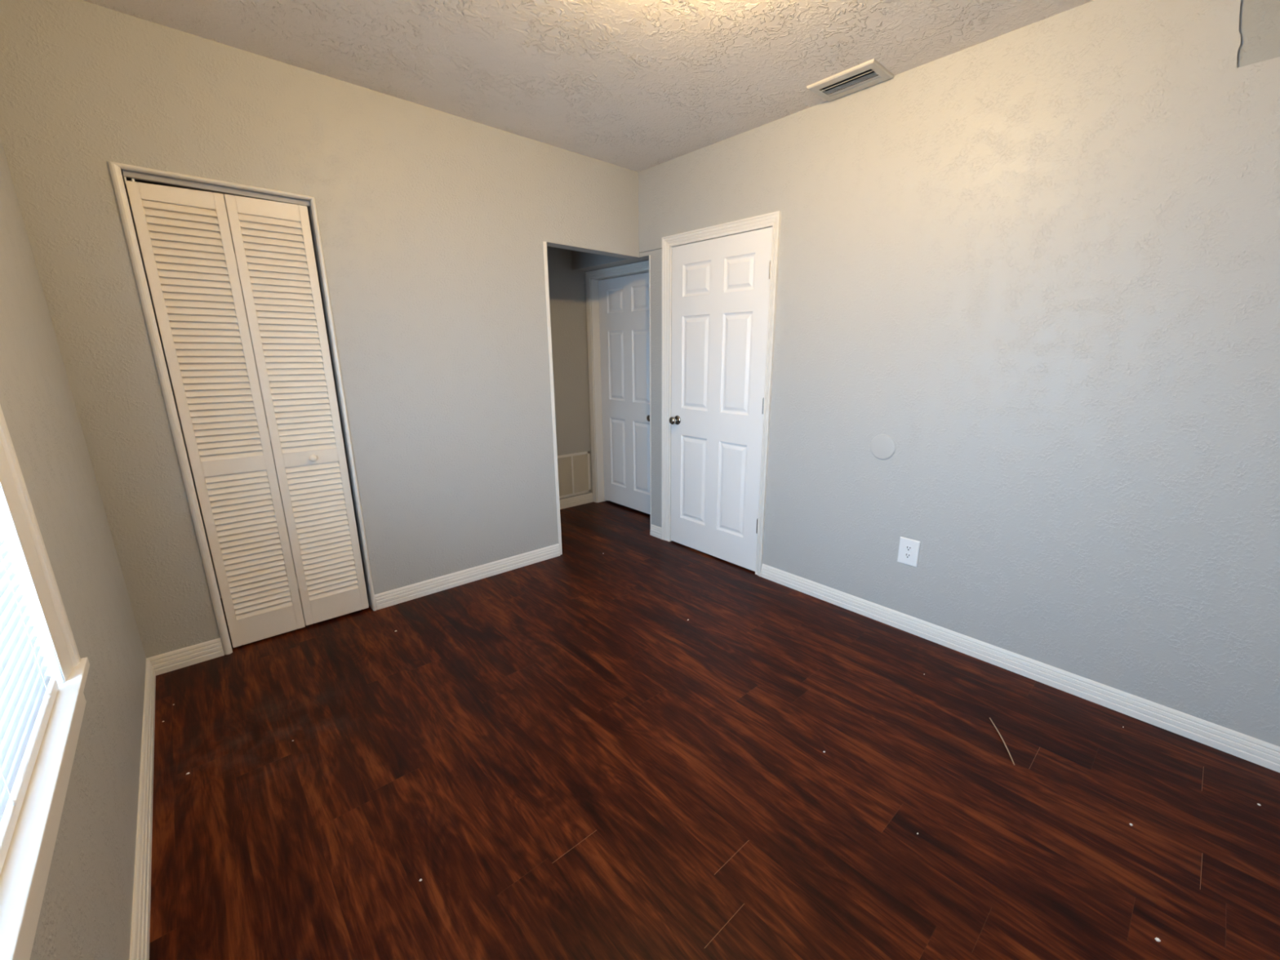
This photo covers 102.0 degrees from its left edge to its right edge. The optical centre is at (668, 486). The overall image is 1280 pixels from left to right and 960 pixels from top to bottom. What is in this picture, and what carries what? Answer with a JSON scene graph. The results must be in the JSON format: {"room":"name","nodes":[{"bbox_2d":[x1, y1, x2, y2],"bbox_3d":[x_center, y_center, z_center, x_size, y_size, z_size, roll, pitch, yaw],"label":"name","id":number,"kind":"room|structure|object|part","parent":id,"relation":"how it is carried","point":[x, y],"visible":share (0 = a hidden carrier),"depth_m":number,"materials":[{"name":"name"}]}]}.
{"room":"empty bedroom","nodes":[
{"label":"empty bedroom","id":0,"kind":"room"},
{"bbox_2d":[0,137,146,959],"bbox_3d":[-0.976,-0.048,0.547,0.120,2.557,3.850,-13,20,-42],"label":"wall","id":1,"kind":"structure","parent":0,"point":[86,913],"depth_m":1.38,"materials":[{"name":"grey paint"}]},
{"bbox_2d":[0,404,89,959],"bbox_3d":[-0.977,-0.097,0.555,0.146,1.463,1.292,-13,20,-42],"label":"window","id":2,"kind":"structure","parent":1,"relation":"in","point":[24,873],"depth_m":1.02,"materials":[{"name":"white"}]},
{"bbox_2d":[0,528,58,874],"bbox_3d":[-0.956,-0.092,0.581,0.042,1.272,1.013,-13,20,-42],"label":"window blind","id":3,"kind":"object","parent":2,"relation":"attached to","point":[28,695],"visible":1,"depth_m":0.92,"materials":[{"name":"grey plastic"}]},
{"bbox_3d":[-1.013,-0.100,0.632,0.030,1.215,0.001,-13,20,-42],"label":"ladder cord","id":4,"kind":"part","parent":3,"relation":"part of","materials":[{"name":"white fabric"}]},
{"bbox_3d":[-1.255,-0.165,0.880,0.030,1.215,0.001,-13,20,-42],"label":"ladder cord","id":5,"kind":"part","parent":3,"relation":"part of","materials":[{"name":"white fabric"}]},
{"bbox_3d":[-0.962,0.514,0.735,0.028,0.022,1.013,-13,20,-42],"label":"rail","id":6,"kind":"part","parent":3,"relation":"part of","materials":[{"name":"white plastic"}]},
{"bbox_3d":[-0.936,-0.146,0.581,0.018,1.380,1.280,-13,20,-42],"label":"casing","id":7,"kind":"part","parent":2,"relation":"part of","materials":[{"name":"white wood"}]},
{"bbox_2d":[129,657,155,959],"bbox_3d":[-0.932,1.137,0.900,0.015,0.086,3.850,-13,20,-42],"label":"baseboard","id":8,"kind":"structure","parent":1,"relation":"attached to","point":[140,918],"depth_m":1.46,"materials":[{"name":"white wood"}]},
{"bbox_2d":[122,175,296,598],"bbox_3d":[-2.259,-0.577,2.575,1.133,2.557,0.740,-13,20,-42],"label":"wall","id":9,"kind":"structure","parent":0,"point":[127,179],"depth_m":2.64,"materials":[{"name":"grey paint"}]},
{"bbox_2d":[0,0,639,657],"bbox_3d":[-1.313,-0.651,2.875,2.933,2.557,0.110,-13,20,-42],"label":"wall","id":10,"kind":"structure","parent":0,"point":[434,224],"depth_m":2.45,"materials":[{"name":"grey paint"}]},
{"bbox_2d":[146,637,224,675],"bbox_3d":[-2.165,0.764,2.326,0.246,0.086,0.015,-13,20,-42],"label":"baseboard","id":11,"kind":"structure","parent":10,"relation":"attached to","point":[178,659],"depth_m":2.32,"materials":[{"name":"white wood"}]},
{"bbox_2d":[107,160,376,654],"bbox_3d":[-1.873,-0.273,2.415,0.646,2.050,0.128,-13,20,-42],"label":"door","id":12,"kind":"structure","parent":10,"relation":"in","point":[192,264],"depth_m":2.34,"materials":[{"name":"white wood"}]},
{"bbox_3d":[-1.731,-0.140,2.520,0.032,0.032,0.032,-13,20,-42],"label":"knob","id":13,"kind":"part","parent":12,"relation":"part of","materials":[{"name":"beige"}]},
{"bbox_2d":[374,543,559,609],"bbox_3d":[-1.183,0.536,3.224,1.162,0.086,0.015,-13,20,-42],"label":"baseboard","id":14,"kind":"structure","parent":10,"relation":"attached to","point":[385,599],"depth_m":3.15,"materials":[{"name":"white wood"}]},
{"bbox_2d":[542,241,562,555],"bbox_3d":[-0.791,-0.514,3.421,0.023,2.024,0.118,-13,20,-42],"label":"trim","id":15,"kind":"structure","parent":10,"relation":"attached to","point":[544,243],"depth_m":3.35,"materials":[{"name":"white wood"}]},
{"bbox_2d":[546,246,592,499],"bbox_3d":[-1.439,-0.948,4.025,1.915,2.557,0.100,-13,20,-42],"label":"wall","id":16,"kind":"structure","parent":0,"point":[566,286],"depth_m":4.48,"materials":[{"name":"grey paint"}]},
{"bbox_2d":[557,451,591,498],"bbox_3d":[-0.877,-0.110,4.717,0.394,0.392,0.008,-13,20,-42],"label":"air vent","id":17,"kind":"object","parent":16,"relation":"in","point":[574,468],"visible":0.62,"depth_m":4.73,"materials":[{"name":"white metal"}]},
{"bbox_2d":[559,493,593,509],"bbox_3d":[-1.411,0.260,4.288,1.899,0.086,0.015,-13,20,-42],"label":"baseboard","id":18,"kind":"structure","parent":16,"relation":"attached to","point":[588,498],"depth_m":4.79,"materials":[{"name":"white wood"}]},
{"bbox_2d":[82,0,1093,172],"bbox_3d":[0.111,-1.774,1.937,4.133,0.100,5.150,-13,20,-42],"label":"ceiling","id":19,"kind":"structure","parent":0,"point":[637,86],"depth_m":2.08,"materials":[{"name":"white paint"}]},
{"bbox_2d":[806,58,893,102],"bbox_3d":[0.810,-1.808,2.314,0.190,0.016,0.318,-13,20,-42],"label":"ceiling vent","id":20,"kind":"object","parent":19,"relation":"in","point":[870,73],"visible":1,"depth_m":2.29,"materials":[{"name":"white metal"}]},
{"bbox_3d":[0.791,-1.802,2.296,0.021,0.014,0.247,-13,20,-42],"label":"blade","id":21,"kind":"part","parent":20,"relation":"part of","materials":[{"name":"grey metal"}]},
{"bbox_3d":[0.807,-1.806,2.311,0.005,0.006,0.247,-13,20,-42],"label":"blade","id":22,"kind":"part","parent":20,"relation":"part of","materials":[{"name":"grey metal"}]},
{"bbox_3d":[0.815,-1.807,2.318,0.005,0.006,0.247,-13,20,-42],"label":"blade","id":23,"kind":"part","parent":20,"relation":"part of","materials":[{"name":"grey metal"}]},
{"bbox_3d":[0.823,-1.809,2.326,0.005,0.006,0.247,-13,20,-42],"label":"blade","id":24,"kind":"part","parent":20,"relation":"part of","materials":[{"name":"grey metal"}]},
{"bbox_3d":[0.839,-1.813,2.340,0.028,0.006,0.247,-13,20,-42],"label":"blade","id":25,"kind":"part","parent":20,"relation":"part of","materials":[{"name":"grey metal"}]},
{"bbox_2d":[571,249,648,271],"bbox_3d":[-0.315,-1.960,3.872,0.143,0.512,1.285,-13,20,-42],"label":"wall","id":26,"kind":"structure","parent":0,"point":[581,261],"depth_m":4.13,"materials":[{"name":"grey paint"}]},
{"bbox_2d":[149,500,1279,959],"bbox_3d":[0.001,0.773,2.498,4.104,0.001,5.150,-13,20,-42],"label":"floor","id":27,"kind":"structure","parent":0,"point":[567,764],"depth_m":1.67,"materials":[{"name":"brown wood"}]},
{"bbox_2d":[989,717,1014,764],"bbox_3d":[1.226,0.928,1.900,0.008,0.007,0.245,4,15,13],"label":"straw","id":28,"kind":"object","parent":27,"relation":"on","point":[989,717],"visible":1,"depth_m":1.89,"materials":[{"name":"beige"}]},
{"bbox_2d":[638,0,1279,746],"bbox_3d":[1.153,-0.542,2.495,0.110,2.557,3.850,-13,20,-42],"label":"wall","id":29,"kind":"structure","parent":0,"point":[1039,260],"depth_m":2.04,"materials":[{"name":"grey paint"}]},
{"bbox_2d":[648,255,651,524],"bbox_3d":[-0.093,-0.618,3.836,0.114,2.024,0.010,-13,20,-42],"label":"trim","id":30,"kind":"structure","parent":29,"relation":"attached to","point":[649,255],"depth_m":3.75,"materials":[{"name":"white wood"}]},
{"bbox_2d":[649,524,661,538],"bbox_3d":[-0.092,0.344,3.986,0.015,0.086,0.133,-13,20,-42],"label":"baseboard","id":31,"kind":"structure","parent":29,"relation":"attached to","point":[655,531],"depth_m":3.98,"materials":[{"name":"white wood"}]},
{"bbox_2d":[661,210,781,576],"bbox_3d":[0.302,-0.546,3.383,0.187,2.114,0.930,-13,20,-42],"label":"door","id":32,"kind":"structure","parent":29,"relation":"in","point":[719,288],"depth_m":3.31,"materials":[{"name":"white wood"}]},
{"bbox_3d":[0.038,-0.462,3.597,0.058,0.055,0.055,-13,20,-42],"label":"knob","id":33,"kind":"part","parent":32,"relation":"part of","materials":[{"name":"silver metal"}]},
{"bbox_2d":[870,434,895,459],"bbox_3d":[1.070,-0.199,2.586,0.005,0.128,0.128,-13,20,-42],"label":"cover plate","id":34,"kind":"object","parent":29,"relation":"attached to","point":[882,446],"visible":1,"depth_m":2.58,"materials":[{"name":"grey paint"}]},
{"bbox_2d":[897,536,920,567],"bbox_3d":[1.197,0.324,2.578,0.007,0.135,0.098,-13,20,-42],"label":"wall outlet","id":35,"kind":"object","parent":29,"relation":"attached to","point":[908,548],"visible":1,"depth_m":2.57,"materials":[{"name":"white plastic"}]},
{"bbox_2d":[904,552,911,559],"bbox_3d":[1.195,0.344,2.581,0.001,0.027,0.034,-13,20,-42],"label":"socket","id":36,"kind":"object","parent":35,"relation":"attached to","point":[907,555],"depth_m":2.58,"materials":[{"name":"white plastic"}]},
{"bbox_2d":[905,545,912,551],"bbox_3d":[1.195,0.306,2.571,0.001,0.027,0.034,-13,20,-42],"label":"socket","id":37,"kind":"object","parent":35,"relation":"attached to","point":[908,548],"depth_m":2.57,"materials":[{"name":"white plastic"}]},
{"bbox_2d":[760,563,1279,773],"bbox_3d":[1.508,0.775,2.347,0.015,0.086,2.667,-13,20,-42],"label":"baseboard","id":38,"kind":"structure","parent":29,"relation":"attached to","point":[1252,749],"depth_m":2.19,"materials":[{"name":"white wood"}]},
{"bbox_2d":[1235,0,1240,68],"bbox_3d":[1.724,-1.447,1.561,0.008,0.331,0.052,-13,20,-42],"label":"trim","id":39,"kind":"structure","parent":29,"relation":"attached to","point":[1238,42],"depth_m":1.57,"materials":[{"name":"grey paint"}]},
{"bbox_3d":[-0.234,-1.007,4.272,0.185,2.557,1.385,-13,20,-42],"label":"wall","id":40,"kind":"structure","parent":0,"visible":0},
{"bbox_2d":[585,260,650,514],"bbox_3d":[-0.285,-1.017,4.312,0.202,2.557,1.255,-13,20,-42],"label":"door","id":41,"kind":"structure","parent":40,"relation":"in","point":[617,297],"depth_m":4.47,"materials":[{"name":"white wood"}]}
]}

